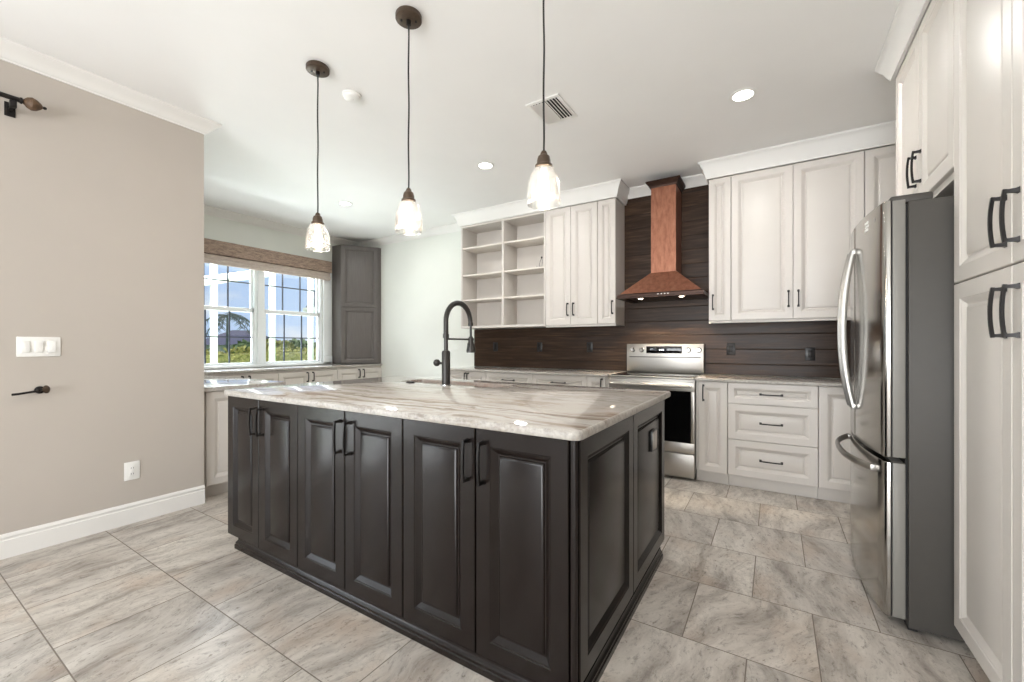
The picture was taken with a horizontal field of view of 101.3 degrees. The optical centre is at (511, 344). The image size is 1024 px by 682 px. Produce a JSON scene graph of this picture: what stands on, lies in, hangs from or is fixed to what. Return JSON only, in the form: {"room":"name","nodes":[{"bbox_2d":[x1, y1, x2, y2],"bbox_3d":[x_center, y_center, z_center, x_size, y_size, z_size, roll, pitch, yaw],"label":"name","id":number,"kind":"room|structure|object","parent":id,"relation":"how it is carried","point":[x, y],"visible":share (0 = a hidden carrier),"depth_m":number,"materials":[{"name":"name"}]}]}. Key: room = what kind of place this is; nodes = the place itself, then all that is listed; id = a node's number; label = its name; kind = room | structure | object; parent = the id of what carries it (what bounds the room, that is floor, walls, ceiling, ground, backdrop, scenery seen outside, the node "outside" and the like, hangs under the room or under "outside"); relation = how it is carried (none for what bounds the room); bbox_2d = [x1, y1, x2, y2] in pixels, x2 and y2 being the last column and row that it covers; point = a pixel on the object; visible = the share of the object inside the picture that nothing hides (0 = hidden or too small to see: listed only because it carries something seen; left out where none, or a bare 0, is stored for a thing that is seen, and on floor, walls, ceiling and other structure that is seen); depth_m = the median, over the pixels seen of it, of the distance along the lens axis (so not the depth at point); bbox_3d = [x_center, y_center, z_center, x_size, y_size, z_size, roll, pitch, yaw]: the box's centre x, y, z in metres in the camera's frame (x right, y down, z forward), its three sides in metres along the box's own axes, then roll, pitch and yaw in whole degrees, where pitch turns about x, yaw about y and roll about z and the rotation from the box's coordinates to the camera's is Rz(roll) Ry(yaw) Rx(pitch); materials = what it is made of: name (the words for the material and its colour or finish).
{"room":"kitchen","nodes":[
{"label":"kitchen","id":0,"kind":"room"},
{"bbox_2d":[0,60,203,534],"bbox_3d":[-4.737,-0.246,1.467,2.230,2.892,5.468,0,0,32],"label":"wall","id":1,"kind":"structure","parent":0,"point":[102,199],"depth_m":2.69,"materials":[{"name":"beige paint"}]},
{"bbox_2d":[0,91,46,117],"bbox_3d":[-3.621,-1.353,1.036,0.120,0.116,3.360,0,0,32],"label":"curtain rod","id":2,"kind":"object","parent":1,"relation":"attached to","point":[32,104],"visible":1,"depth_m":2.37,"materials":[{"name":"black metal"}]},
{"bbox_2d":[11,385,49,395],"bbox_3d":[-2.780,0.262,2.426,0.072,0.051,0.152,0,0,32],"label":"curtain holdback","id":3,"kind":"object","parent":1,"relation":"attached to","point":[46,389],"visible":1,"depth_m":2.45,"materials":[{"name":"black metal"}]},
{"bbox_2d":[16,337,60,356],"bbox_3d":[-2.785,0.010,2.474,0.015,0.116,0.176,0,0,32],"label":"light switch","id":4,"kind":"object","parent":1,"relation":"attached to","point":[25,346],"visible":1,"depth_m":2.47,"materials":[{"name":"white plastic"}]},
{"bbox_2d":[0,485,204,559],"bbox_3d":[-2.658,1.132,2.674,0.018,0.136,1.218,0,0,32],"label":"baseboard","id":5,"kind":"structure","parent":1,"relation":"attached to","point":[19,542],"depth_m":2.67,"materials":[{"name":"white wood"}]},
{"bbox_2d":[0,36,221,135],"bbox_3d":[-4.679,-1.646,1.481,2.315,0.092,5.553,0,0,32],"label":"trim","id":6,"kind":"structure","parent":1,"relation":"attached to","point":[12,52],"depth_m":2.66,"materials":[{"name":"white wood"}]},
{"bbox_2d":[124,460,139,480],"bbox_3d":[-2.563,0.848,2.834,0.009,0.122,0.082,0,0,32],"label":"wall outlet","id":7,"kind":"object","parent":1,"relation":"attached to","point":[131,469],"visible":1,"depth_m":2.83,"materials":[{"name":"white plastic"}]},
{"bbox_2d":[129,465,135,475],"bbox_3d":[-2.561,0.848,2.833,0.003,0.068,0.034,0,0,32],"label":"receptacle","id":8,"kind":"object","parent":7,"relation":"attached to","point":[132,468],"depth_m":2.83,"materials":[{"name":"white plastic"}]},
{"bbox_2d":[204,214,336,368],"bbox_3d":[-3.495,-0.246,5.673,0.180,2.892,3.302,0,0,32],"label":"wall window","id":9,"kind":"structure","parent":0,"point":[215,228],"depth_m":5.76,"materials":[{"name":"white paint"}]},
{"bbox_2d":[204,263,256,365],"bbox_3d":[-3.728,-0.487,5.301,0.100,1.505,0.930,0,0,32],"label":"window","id":10,"kind":"structure","parent":9,"relation":"attached to","point":[253,273],"depth_m":5.52,"materials":[{"name":"white plastic"}]},
{"bbox_2d":[204,238,331,280],"bbox_3d":[-3.353,-1.139,5.650,0.085,0.293,2.030,0,0,32],"label":"roman shade","id":11,"kind":"object","parent":9,"relation":"attached to","point":[216,252],"visible":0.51,"depth_m":5.63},
{"bbox_2d":[263,271,321,363],"bbox_3d":[-3.209,-0.487,6.130,0.100,1.505,0.895,0,0,32],"label":"window","id":12,"kind":"structure","parent":9,"relation":"attached to","point":[318,283],"depth_m":6.22,"materials":[{"name":"white plastic"}]},
{"bbox_2d":[0,0,930,241],"bbox_3d":[-1.848,-1.742,1.515,7.480,0.100,8.910,0,0,32],"label":"ceiling","id":13,"kind":"structure","parent":0,"point":[648,85],"depth_m":2.73,"materials":[{"name":"white paint"}]},
{"bbox_2d":[305,60,329,251],"bbox_3d":[-1.181,-1.136,2.554,0.139,1.112,0.139,0,0,32],"label":"pendant light","id":14,"kind":"object","parent":13,"relation":"hanging from","point":[318,69],"visible":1,"depth_m":2.54,"materials":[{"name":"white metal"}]},
{"bbox_2d":[337,201,352,205],"bbox_3d":[-1.993,-1.688,5.019,0.170,0.006,0.170,0,0,32],"label":"recessed light","id":15,"kind":"object","parent":13,"relation":"in","point":[344,203],"visible":1,"depth_m":5.01,"materials":[{"name":"white"}]},
{"bbox_2d":[342,89,361,102],"bbox_3d":[-1.082,-1.673,2.840,0.124,0.036,0.124,0,0,32],"label":"smoke detector","id":16,"kind":"object","parent":13,"relation":"attached to","point":[352,96],"visible":1,"depth_m":2.81,"materials":[{"name":"white plastic"}]},
{"bbox_2d":[395,5,422,234],"bbox_3d":[-0.530,-1.136,2.153,0.139,1.112,0.139,0,0,32],"label":"pendant light","id":17,"kind":"object","parent":13,"relation":"hanging from","point":[408,17],"visible":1,"depth_m":2.14,"materials":[{"name":"beige glass"}]},
{"bbox_2d":[476,162,493,169],"bbox_3d":[-0.250,-1.688,3.959,0.170,0.006,0.170,0,0,32],"label":"recessed light","id":18,"kind":"object","parent":13,"relation":"in","point":[481,165],"visible":1,"depth_m":3.95,"materials":[{"name":"white"}]},
{"bbox_2d":[527,0,560,207],"bbox_3d":[0.132,-1.136,1.740,0.139,1.112,0.139,0,0,32],"label":"pendant light","id":19,"kind":"object","parent":13,"relation":"hanging from","point":[544,164],"visible":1,"depth_m":1.72,"materials":[{"name":"beige glass"}]},
{"bbox_2d":[525,93,576,125],"bbox_3d":[0.288,-1.683,3.027,0.256,0.016,0.330,0,0,32],"label":"ceiling vent","id":20,"kind":"object","parent":13,"relation":"in","point":[557,110],"visible":0.98,"depth_m":3.01,"materials":[{"name":"white plastic"}]},
{"bbox_2d":[729,87,756,102],"bbox_3d":[1.563,-1.688,2.844,0.170,0.006,0.170,0,0,32],"label":"recessed light","id":21,"kind":"object","parent":13,"relation":"in","point":[745,94],"visible":1,"depth_m":2.84,"materials":[{"name":"white plastic"}]},
{"bbox_2d":[0,475,989,681],"bbox_3d":[-1.848,1.240,1.515,7.480,0.080,8.910,0,0,32],"label":"floor","id":22,"kind":"structure","parent":0,"point":[749,584],"depth_m":1.84,"materials":[{"name":"tile"}]},
{"bbox_2d":[204,390,227,497],"bbox_3d":[-2.747,0.781,3.832,1.270,0.838,0.644,0,0,32],"label":"base cabinet","id":23,"kind":"object","parent":22,"relation":"on","point":[215,402],"visible":0.26,"depth_m":3.32,"materials":[{"name":"white wood"}]},
{"bbox_2d":[204,375,285,391],"bbox_3d":[-2.880,0.344,3.910,1.628,0.033,0.640,0,0,32],"label":"countertop","id":24,"kind":"structure","parent":23,"relation":"on","point":[211,383],"depth_m":3.66,"materials":[{"name":"stone"}]},
{"bbox_2d":[210,371,277,380],"bbox_3d":[-3.397,0.765,5.139,0.605,0.869,0.782,0,0,32],"label":"base cabinet","id":25,"kind":"object","parent":22,"relation":"on","point":[271,375],"visible":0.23,"depth_m":5.11,"materials":[{"name":"white wood"}]},
{"bbox_2d":[228,396,297,566],"bbox_3d":[-1.265,0.722,2.590,0.732,0.836,0.638,0,0,32],"label":"base cabinet","id":26,"kind":"object","parent":22,"relation":"on","point":[262,435],"visible":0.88,"depth_m":2.32,"materials":[{"name":"black wood"}]},
{"bbox_2d":[277,368,336,384],"bbox_3d":[-2.964,0.765,5.832,0.605,0.869,0.848,0,0,32],"label":"base cabinet","id":27,"kind":"object","parent":22,"relation":"on","point":[328,374],"visible":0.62,"depth_m":5.66,"materials":[{"name":"white wood"}]},
{"bbox_2d":[298,405,403,616],"bbox_3d":[-0.631,0.722,2.193,0.759,0.836,0.638,0,0,32],"label":"base cabinet","id":28,"kind":"object","parent":22,"relation":"on","point":[351,464],"visible":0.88,"depth_m":1.92,"materials":[{"name":"black wood"}]},
{"bbox_2d":[336,366,381,380],"bbox_3d":[-2.526,0.765,6.534,0.605,0.869,0.802,0,0,32],"label":"base cabinet","id":29,"kind":"object","parent":22,"relation":"on","point":[347,373],"visible":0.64,"depth_m":6.36,"materials":[{"name":"white wood"}]},
{"bbox_2d":[234,538,662,681],"bbox_3d":[-0.394,1.171,2.422,2.174,0.058,1.220,0,0,32],"label":"plinth","id":30,"kind":"object","parent":22,"relation":"on","point":[495,672],"visible":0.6,"depth_m":1.77,"materials":[{"name":"black wood"}]},
{"bbox_2d":[450,371,485,380],"bbox_3d":[-0.411,0.757,5.303,0.614,0.885,0.655,0,0,32],"label":"base cabinet","id":31,"kind":"object","parent":22,"relation":"on","point":[465,375],"visible":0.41,"depth_m":5.02,"materials":[{"name":"white wood"}]},
{"bbox_2d":[404,419,569,681],"bbox_3d":[0.012,0.722,1.792,0.754,0.836,0.638,0,0,32],"label":"base cabinet","id":32,"kind":"object","parent":22,"relation":"on","point":[487,512],"visible":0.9,"depth_m":1.52,"materials":[{"name":"black wood"}]},
{"bbox_2d":[224,376,670,440],"bbox_3d":[-0.404,0.287,2.506,2.314,0.032,1.378,0,0,32],"label":"countertop","id":33,"kind":"structure","parent":32,"relation":"on","point":[565,412],"depth_m":2.05,"materials":[{"name":"stone"}]},
{"bbox_2d":[433,301,474,385],"bbox_3d":[-0.400,-0.021,2.968,0.131,0.583,0.342,0,0,32],"label":"faucet","id":34,"kind":"object","parent":33,"relation":"on","point":[445,363],"visible":1,"depth_m":2.83,"materials":[{"name":"black metal"}]},
{"bbox_2d":[486,372,531,382],"bbox_3d":[0.110,0.757,4.977,0.610,0.885,0.655,0,0,32],"label":"base cabinet","id":35,"kind":"object","parent":22,"relation":"on","point":[490,376],"visible":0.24,"depth_m":4.72,"materials":[{"name":"white wood"}]},
{"bbox_2d":[532,374,586,385],"bbox_3d":[0.639,0.757,4.647,0.632,0.885,0.655,0,0,32],"label":"base cabinet","id":36,"kind":"object","parent":22,"relation":"on","point":[536,378],"visible":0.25,"depth_m":4.39,"materials":[{"name":"white wood"}]},
{"bbox_2d":[587,376,609,387],"bbox_3d":[1.001,0.757,4.421,0.218,0.885,0.655,0,0,32],"label":"base cabinet","id":37,"kind":"object","parent":22,"relation":"on","point":[592,381],"visible":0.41,"depth_m":4.18,"materials":[{"name":"white wood"}]},
{"bbox_2d":[450,366,625,376],"bbox_3d":[0.206,0.301,4.915,2.097,0.024,0.626,0,0,32],"label":"countertop","id":38,"kind":"structure","parent":37,"relation":"on","point":[595,373],"depth_m":4.76,"materials":[{"name":"stone"}]},
{"bbox_2d":[570,400,663,681],"bbox_3d":[0.526,0.722,1.871,0.030,0.836,1.242,0,0,32],"label":"island end panel","id":39,"kind":"object","parent":22,"relation":"on","point":[617,484],"visible":0.86,"depth_m":1.62,"materials":[{"name":"black wood"}]},
{"bbox_2d":[650,428,656,451],"bbox_3d":[0.735,0.493,2.176,0.016,0.106,0.092,0,0,32],"label":"island outlet","id":40,"kind":"object","parent":39,"relation":"attached to","point":[653,434],"visible":1,"depth_m":2.15,"materials":[{"name":"black plastic"}]},
{"bbox_2d":[609,344,704,479],"bbox_3d":[1.417,0.594,4.109,0.770,1.212,0.699,0,0,32],"label":"range","id":41,"kind":"object","parent":22,"relation":"on","point":[673,368],"visible":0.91,"depth_m":3.81,"materials":[{"name":"metal"}]},
{"bbox_2d":[609,374,703,379],"bbox_3d":[1.425,0.296,4.121,0.770,0.016,0.590,0,0,32],"label":"cooktop","id":42,"kind":"object","parent":41,"relation":"in","point":[613,376],"depth_m":3.92,"materials":[{"name":"metal"}]},
{"bbox_2d":[696,381,727,484],"bbox_3d":[1.876,0.757,3.874,0.250,0.885,0.655,0,0,32],"label":"base cabinet","id":43,"kind":"object","parent":22,"relation":"on","point":[711,397],"visible":0.87,"depth_m":3.63,"materials":[{"name":"white wood"}]},
{"bbox_2d":[728,382,817,498],"bbox_3d":[2.247,0.757,3.642,0.620,0.885,0.655,0,0,32],"label":"base cabinet","id":44,"kind":"object","parent":22,"relation":"on","point":[773,428],"visible":0.95,"depth_m":3.39,"materials":[{"name":"white wood"}]},
{"bbox_2d":[818,386,850,503],"bbox_3d":[2.905,0.757,3.231,0.926,0.885,0.655,0,0,32],"label":"base cabinet","id":45,"kind":"object","parent":22,"relation":"on","point":[833,409],"visible":0.16,"depth_m":3.20,"materials":[{"name":"white wood"}]},
{"bbox_2d":[695,374,842,386],"bbox_3d":[2.534,0.301,3.461,1.804,0.024,0.626,0,0,32],"label":"countertop","id":46,"kind":"structure","parent":45,"relation":"on","point":[834,382],"depth_m":3.52,"materials":[{"name":"stone"}]},
{"bbox_2d":[835,191,964,641],"bbox_3d":[2.122,0.282,1.998,0.918,1.835,0.907,0,0,32],"label":"refrigerator","id":47,"kind":"object","parent":22,"relation":"on","point":[898,388],"visible":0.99,"depth_m":1.76,"materials":[{"name":"silver metal"}]},
{"bbox_2d":[954,0,1023,681],"bbox_3d":[1.734,-0.180,1.098,0.655,2.760,0.958,0,0,32],"label":"pantry cabinet","id":48,"kind":"object","parent":22,"relation":"on","point":[988,34],"visible":1,"depth_m":1.40,"materials":[{"name":"white wood"}]},
{"bbox_3d":[-3.814,0.766,4.528,0.546,0.869,0.691,0,0,32],"label":"base cabinet","id":49,"kind":"object","parent":22,"relation":"on","visible":0},
{"bbox_2d":[204,364,381,374],"bbox_3d":[-3.155,0.314,5.554,0.577,0.031,3.137,0,0,32],"label":"countertop","id":50,"kind":"structure","parent":49,"relation":"on","point":[321,366],"depth_m":5.48,"materials":[{"name":"stone"}]},
{"bbox_2d":[332,245,380,363],"bbox_3d":[-2.465,-0.629,6.675,0.558,1.852,0.506,0,0,32],"label":"tall cabinet","id":51,"kind":"object","parent":50,"relation":"on","point":[356,270],"visible":0.98,"depth_m":6.58,"materials":[{"name":"grey wood"}]},
{"bbox_2d":[375,144,895,377],"bbox_3d":[0.494,-0.246,5.216,7.430,2.892,0.150,0,0,32],"label":"wall","id":52,"kind":"structure","parent":0,"point":[420,277],"depth_m":6.28,"materials":[{"name":"white paint"}]},
{"bbox_2d":[204,205,460,246],"bbox_3d":[-2.343,-1.646,5.101,2.440,0.092,3.052,0,0,32],"label":"trim","id":53,"kind":"structure","parent":52,"relation":"attached to","point":[208,210],"depth_m":6.03,"materials":[{"name":"white wood"}]},
{"bbox_2d":[461,211,546,328],"bbox_3d":[-0.053,-0.875,5.273,1.234,1.320,0.327,0,0,32],"label":"open shelf unit","id":54,"kind":"object","parent":52,"relation":"attached to","point":[503,281],"visible":0.84,"depth_m":5.33,"materials":[{"name":"white wood"}]},
{"bbox_2d":[452,179,629,226],"bbox_3d":[0.273,-1.615,5.025,2.214,0.153,0.408,0,0,32],"label":"trim","id":55,"kind":"structure","parent":52,"relation":"attached to","point":[617,188],"depth_m":4.74,"materials":[{"name":"white wood"}]},
{"bbox_2d":[546,201,597,326],"bbox_3d":[0.724,-0.875,4.765,0.619,1.320,0.365,0,0,32],"label":"upper cabinet","id":56,"kind":"object","parent":52,"relation":"attached to","point":[572,231],"visible":0.97,"depth_m":4.63,"materials":[{"name":"white wood"}]},
{"bbox_2d":[546,324,615,326],"bbox_3d":[0.738,-0.208,4.601,0.818,0.014,0.018,0,0,32],"label":"rail","id":57,"kind":"object","parent":56,"relation":"attached to","point":[613,324],"visible":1,"depth_m":4.58,"materials":[{"name":"white wood"}]},
{"bbox_2d":[598,198,624,325],"bbox_3d":[1.071,-0.875,4.548,0.195,1.320,0.365,0,0,32],"label":"upper cabinet","id":58,"kind":"object","parent":52,"relation":"attached to","point":[611,212],"visible":0.98,"depth_m":4.45,"materials":[{"name":"white wood"}]},
{"bbox_2d":[474,185,849,377],"bbox_3d":[1.480,-0.702,4.500,4.696,1.979,0.017,0,0,32],"label":"backsplash","id":59,"kind":"structure","parent":52,"relation":"attached to","point":[761,348],"depth_m":4.31,"materials":[{"name":"brown wood"}]},
{"bbox_2d":[493,342,497,350],"bbox_3d":[-0.219,0.025,5.545,0.073,0.117,0.009,0,0,32],"label":"wall outlet","id":60,"kind":"object","parent":59,"relation":"attached to","point":[495,344],"visible":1,"depth_m":5.54,"materials":[{"name":"black plastic"}]},
{"bbox_2d":[537,342,541,351],"bbox_3d":[0.340,0.025,5.196,0.073,0.117,0.009,0,0,32],"label":"wall outlet","id":61,"kind":"object","parent":59,"relation":"attached to","point":[539,344],"visible":1,"depth_m":5.19,"materials":[{"name":"black plastic"}]},
{"bbox_2d":[587,342,592,351],"bbox_3d":[0.896,0.025,4.849,0.073,0.117,0.009,0,0,32],"label":"wall outlet","id":62,"kind":"object","parent":59,"relation":"attached to","point":[589,344],"visible":1,"depth_m":4.84,"materials":[{"name":"black plastic"}]},
{"bbox_2d":[727,343,734,354],"bbox_3d":[2.126,0.040,4.080,0.073,0.117,0.009,0,0,32],"label":"wall outlet","id":63,"kind":"object","parent":59,"relation":"attached to","point":[730,346],"visible":1,"depth_m":4.08,"materials":[{"name":"black plastic"}]},
{"bbox_2d":[805,347,814,360],"bbox_3d":[2.660,0.080,3.747,0.073,0.117,0.009,0,0,32],"label":"wall outlet","id":64,"kind":"object","parent":59,"relation":"attached to","point":[809,351],"visible":1,"depth_m":3.75,"materials":[{"name":"black plastic"}]},
{"bbox_2d":[808,350,811,357],"bbox_3d":[2.658,0.080,3.745,0.034,0.068,0.003,0,0,32],"label":"receptacle","id":65,"kind":"object","parent":64,"relation":"attached to","point":[809,351],"depth_m":3.74,"materials":[{"name":"black plastic"}]},
{"bbox_2d":[616,175,708,302],"bbox_3d":[1.508,-1.040,4.169,0.802,1.174,0.511,0,0,32],"label":"range hood","id":66,"kind":"object","parent":52,"relation":"attached to","point":[665,282],"visible":0.99,"depth_m":4.12,"materials":[{"name":"orange metal"}]},
{"bbox_2d":[628,174,707,198],"bbox_3d":[1.596,-1.646,4.367,0.882,0.092,0.085,0,0,32],"label":"trim","id":67,"kind":"structure","parent":52,"relation":"attached to","point":[697,180],"depth_m":4.27,"materials":[{"name":"white wood"}]},
{"bbox_2d":[709,176,730,321],"bbox_3d":[1.983,-0.875,3.978,0.183,1.320,0.365,0,0,32],"label":"upper cabinet","id":68,"kind":"object","parent":52,"relation":"attached to","point":[720,188],"visible":0.97,"depth_m":3.86,"materials":[{"name":"white wood"}]},
{"bbox_2d":[698,120,895,184],"bbox_3d":[2.594,-1.615,3.564,1.818,0.153,0.390,0,0,32],"label":"trim","id":69,"kind":"structure","parent":52,"relation":"attached to","point":[881,134],"depth_m":3.48,"materials":[{"name":"white wood"}]},
{"bbox_2d":[731,151,863,322],"bbox_3d":[2.459,-0.875,3.681,0.934,1.320,0.365,0,0,32],"label":"upper cabinet","id":70,"kind":"object","parent":52,"relation":"attached to","point":[792,226],"visible":0.93,"depth_m":3.55,"materials":[{"name":"white wood"}]},
{"bbox_2d":[709,318,849,322],"bbox_3d":[2.568,-0.208,3.457,1.728,0.014,0.018,0,0,32],"label":"rail","id":71,"kind":"object","parent":70,"relation":"attached to","point":[847,318],"visible":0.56,"depth_m":3.62,"materials":[{"name":"white wood"}]},
{"bbox_2d":[864,145,895,216],"bbox_3d":[3.126,-0.875,3.287,0.610,1.320,0.327,0,0,32],"label":"upper cabinet","id":72,"kind":"object","parent":52,"relation":"attached to","point":[879,163],"visible":0.11,"depth_m":3.27,"materials":[{"name":"white wood"}]},
{"bbox_3d":[1.260,-0.246,-0.428,0.150,2.892,8.610,0,0,32],"label":"wall","id":73,"kind":"structure","parent":0,"visible":0},
{"bbox_2d":[896,0,953,197],"bbox_3d":[2.243,-1.117,1.911,0.655,0.885,0.951,0,0,32],"label":"upper cabinet","id":74,"kind":"object","parent":73,"relation":"attached to","point":[925,78],"visible":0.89,"depth_m":1.96,"materials":[{"name":"white wood"}]},
{"bbox_2d":[875,0,929,81],"bbox_3d":[0.810,-1.627,-0.348,0.698,0.128,6.468,0,0,32],"label":"trim","id":75,"kind":"structure","parent":74,"relation":"attached to","point":[908,16],"depth_m":2.20,"materials":[{"name":"white wood"}]},
{"label":"outside","id":76,"kind":"structure","parent":0,"visible":0},
{"bbox_3d":[-31.214,1.425,31.296,73.890,0.150,100.000,0,0,32],"label":"ground","id":77,"kind":"structure","parent":76,"visible":0},
{"bbox_2d":[210,264,217,363],"bbox_3d":[-5.958,-0.375,8.393,0.100,3.450,0.100,0,0,32],"label":"porch post","id":78,"kind":"object","parent":77,"relation":"on","point":[213,267],"visible":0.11,"depth_m":8.36,"materials":[{"name":"white paint"}]},
{"bbox_2d":[205,271,273,285],"bbox_3d":[-6.043,-1.260,8.257,0.180,0.893,2.648,0,0,32],"label":"beam","id":79,"kind":"structure","parent":78,"relation":"attached to","point":[237,276],"depth_m":8.65,"materials":[{"name":"white paint"}]},
{"bbox_2d":[206,312,250,352],"bbox_3d":[-12.126,-0.021,18.001,2.397,2.757,2.564,0,0,32],"label":"palm tree","id":80,"kind":"object","parent":77,"relation":"on","point":[221,317],"visible":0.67,"depth_m":17.99,"materials":[{"name":"green plant"}]},
{"bbox_2d":[231,338,250,352],"bbox_3d":[-16.048,0.480,25.194,1.935,1.758,2.062,0,0,3],"label":"tree","id":81,"kind":"object","parent":77,"relation":"on","point":[244,342],"visible":0.09,"depth_m":24.69,"materials":[{"name":"green plant"}]},
{"bbox_2d":[206,330,281,352],"bbox_3d":[-20.355,0.125,31.586,4.800,2.450,5.200,0,0,32],"label":"house","id":82,"kind":"structure","parent":77,"relation":"on","point":[233,333],"depth_m":29.99,"materials":[{"name":"white paint"}]},
{"bbox_2d":[206,345,315,363],"bbox_3d":[-6.948,0.667,15.274,1.247,1.366,14.238,0,0,32],"label":"hedge","id":83,"kind":"object","parent":77,"relation":"on","point":[242,356],"visible":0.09,"depth_m":13.02,"materials":[{"name":"green plant"}]},
{"bbox_2d":[269,273,275,361],"bbox_3d":[-5.349,-0.375,9.368,0.100,3.450,0.100,0,0,32],"label":"porch post","id":84,"kind":"object","parent":77,"relation":"on","point":[272,279],"visible":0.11,"depth_m":9.33,"materials":[{"name":"white paint"}]},
{"bbox_2d":[266,338,297,352],"bbox_3d":[-11.248,0.469,19.878,1.997,1.775,2.183,0,0,32],"label":"tree","id":85,"kind":"object","parent":77,"relation":"on","point":[279,344],"visible":0.12,"depth_m":19.79,"materials":[{"name":"green plant"}]},
{"bbox_2d":[285,339,315,351],"bbox_3d":[-12.492,0.423,25.237,2.207,1.867,2.556,0,0,32],"label":"tree","id":86,"kind":"object","parent":77,"relation":"on","point":[296,342],"visible":0.15,"depth_m":24.65,"materials":[{"name":"green plant"}]},
{"bbox_2d":[303,292,314,311],"bbox_3d":[-5.373,-0.710,13.056,2.150,4.120,1.050,0,0,32],"label":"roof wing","id":87,"kind":"structure","parent":77,"relation":"on","point":[305,309],"depth_m":13.15},
{"bbox_2d":[308,278,313,359],"bbox_3d":[-4.861,-0.375,10.148,0.100,3.450,0.100,0,0,32],"label":"porch post","id":88,"kind":"object","parent":77,"relation":"on","point":[310,280],"visible":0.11,"depth_m":10.11,"materials":[{"name":"white paint"}]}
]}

